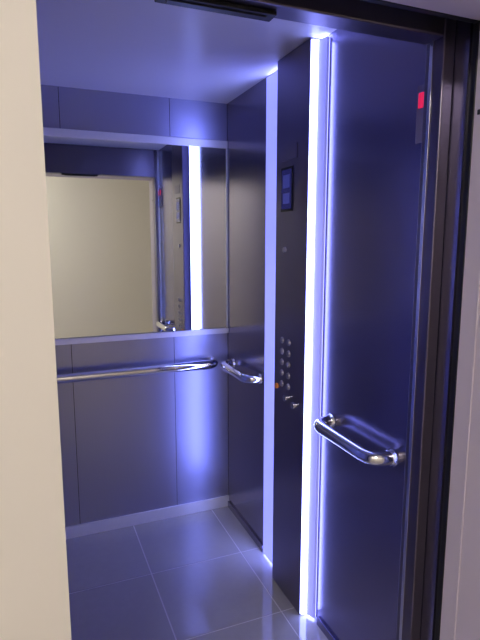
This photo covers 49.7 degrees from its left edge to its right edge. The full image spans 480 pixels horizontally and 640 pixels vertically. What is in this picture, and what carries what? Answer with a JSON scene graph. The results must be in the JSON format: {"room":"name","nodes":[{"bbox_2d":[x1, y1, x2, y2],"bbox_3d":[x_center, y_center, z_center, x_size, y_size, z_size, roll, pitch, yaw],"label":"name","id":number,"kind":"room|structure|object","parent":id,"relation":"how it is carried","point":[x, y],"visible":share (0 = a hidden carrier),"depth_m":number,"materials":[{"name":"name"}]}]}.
{"room":"elevator","nodes":[
{"label":"elevator","id":0,"kind":"room"},
{"bbox_2d":[0,0,70,639],"bbox_3d":[0.032,0.037,1.000,4.000,2.700,0.195,-4,9,-22],"label":"wall","id":1,"kind":"structure","parent":0,"point":[34,589],"depth_m":0.76,"materials":[{"name":"white paint"}]},
{"bbox_2d":[361,0,479,639],"bbox_3d":[0.155,0.343,1.090,0.998,2.069,0.221,-4,9,-22],"label":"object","id":2,"kind":"structure","parent":1,"relation":"in","point":[458,601],"depth_m":1.30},
{"bbox_2d":[434,24,474,639],"bbox_3d":[0.733,0.258,1.458,0.385,2.115,0.018,-4,9,-22],"label":"door","id":3,"kind":"structure","parent":2,"relation":"attached to","point":[473,24],"depth_m":1.34,"materials":[{"name":"metal"}]},
{"bbox_2d":[41,85,227,526],"bbox_3d":[-0.587,0.020,2.680,1.148,2.260,0.030,-4,9,-22],"label":"wall","id":4,"kind":"structure","parent":0,"point":[130,445],"depth_m":2.73,"materials":[{"name":"metal"}]},
{"bbox_2d":[43,127,228,344],"bbox_3d":[-0.577,-0.402,2.592,1.105,1.022,0.023,-4,9,-22],"label":"wall mirror","id":5,"kind":"object","parent":4,"relation":"attached to","point":[138,223],"visible":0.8,"depth_m":2.62,"materials":[{"name":"clear glass"}]},
{"bbox_2d":[57,356,217,383],"bbox_3d":[-0.569,0.262,2.656,0.991,0.056,0.094,-4,9,-22],"label":"handrail","id":6,"kind":"object","parent":4,"relation":"attached to","point":[212,362],"visible":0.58,"depth_m":2.63,"materials":[{"name":"silver metal"}]},
{"bbox_2d":[65,495,228,538],"bbox_3d":[-0.579,1.088,2.825,1.108,0.065,0.012,-4,9,-22],"label":"baseboard","id":7,"kind":"structure","parent":4,"relation":"attached to","point":[109,524],"depth_m":2.84,"materials":[{"name":"white metal"}]},
{"bbox_2d":[36,0,336,103],"bbox_3d":[-0.278,-1.000,1.755,1.148,0.040,1.646,-4,9,-22],"label":"ceiling","id":8,"kind":"structure","parent":0,"point":[139,47],"depth_m":1.92,"materials":[{"name":"white paint"}]},
{"bbox_2d":[154,0,276,21],"bbox_3d":[-0.048,-0.657,1.090,0.260,0.012,0.038,-4,9,-22],"label":"bracket","id":9,"kind":"object","parent":8,"relation":"attached to","point":[215,6],"visible":1,"depth_m":1.09,"materials":[{"name":"black plastic"}]},
{"bbox_2d":[66,506,327,639],"bbox_3d":[-0.278,1.258,2.105,1.148,0.050,1.646,-4,9,-22],"label":"floor","id":10,"kind":"structure","parent":0,"point":[199,575],"depth_m":2.32,"materials":[{"name":"tile"}]},
{"bbox_2d":[227,20,472,639],"bbox_3d":[0.249,0.103,2.143,0.030,2.260,1.666,-4,9,-22],"label":"wall","id":11,"kind":"structure","parent":0,"point":[373,163],"depth_m":1.71,"materials":[{"name":"metal"}]},
{"bbox_2d":[221,358,261,383],"bbox_3d":[-0.011,0.262,2.653,0.088,0.056,0.406,-4,9,-22],"label":"handrail","id":12,"kind":"object","parent":11,"relation":"attached to","point":[228,366],"visible":1,"depth_m":2.54,"materials":[{"name":"silver metal"}]},
{"bbox_2d":[263,70,277,562],"bbox_3d":[0.151,0.065,2.323,0.012,2.220,0.170,-4,9,-22],"label":"light strip","id":13,"kind":"object","parent":11,"relation":"attached to","point":[271,81],"visible":0.61,"depth_m":2.34,"materials":[{"name":"white plastic"}]},
{"bbox_2d":[228,501,336,639],"bbox_3d":[0.217,1.179,2.335,0.010,0.035,1.510,-4,9,-22],"label":"baseboard","id":14,"kind":"structure","parent":11,"relation":"attached to","point":[320,623],"depth_m":2.65,"materials":[{"name":"metal"}]},
{"bbox_2d":[272,38,318,613],"bbox_3d":[0.214,0.100,2.103,0.062,2.236,0.260,-4,9,-22],"label":"control panel","id":15,"kind":"object","parent":11,"relation":"attached to","point":[294,69],"visible":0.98,"depth_m":2.06,"materials":[{"name":"metal"}]},
{"bbox_2d":[300,37,329,617],"bbox_3d":[0.279,0.121,1.966,0.047,2.220,0.044,-4,9,-22],"label":"light strip","id":16,"kind":"object","parent":11,"relation":"attached to","point":[319,79],"visible":1,"depth_m":1.94,"materials":[{"name":"white plastic"}]},
{"bbox_2d":[218,0,455,639],"bbox_3d":[0.006,0.234,1.238,1.108,2.239,0.065,-4,9,-22],"label":"trim","id":17,"kind":"structure","parent":11,"relation":"attached to","point":[358,16],"depth_m":1.34,"materials":[{"name":"metal"}]},
{"bbox_2d":[314,413,396,466],"bbox_3d":[0.361,0.403,1.746,0.091,0.056,0.406,-4,9,-22],"label":"handrail","id":18,"kind":"object","parent":11,"relation":"attached to","point":[324,425],"visible":1,"depth_m":1.65,"materials":[{"name":"silver metal"}]},
{"bbox_2d":[399,42,433,639],"bbox_3d":[0.487,0.195,1.460,0.019,2.228,0.056,4,10,25],"label":"trim","id":19,"kind":"structure","parent":11,"relation":"attached to","point":[432,43],"depth_m":1.41,"materials":[{"name":"grey metal"}]},
{"bbox_2d":[415,84,424,143],"bbox_3d":[0.488,-0.555,1.396,0.008,0.150,0.035,-4,9,-22],"label":"indicator","id":20,"kind":"object","parent":11,"relation":"attached to","point":[420,95],"visible":0.69,"depth_m":1.40,"materials":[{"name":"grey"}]},
{"bbox_2d":[418,92,423,108],"bbox_3d":[0.486,-0.590,1.390,0.004,0.040,0.019,-4,9,-22],"label":"indicator light","id":21,"kind":"object","parent":20,"relation":"attached to","point":[420,94],"depth_m":1.39,"materials":[{"name":"red plastic"}]}
]}

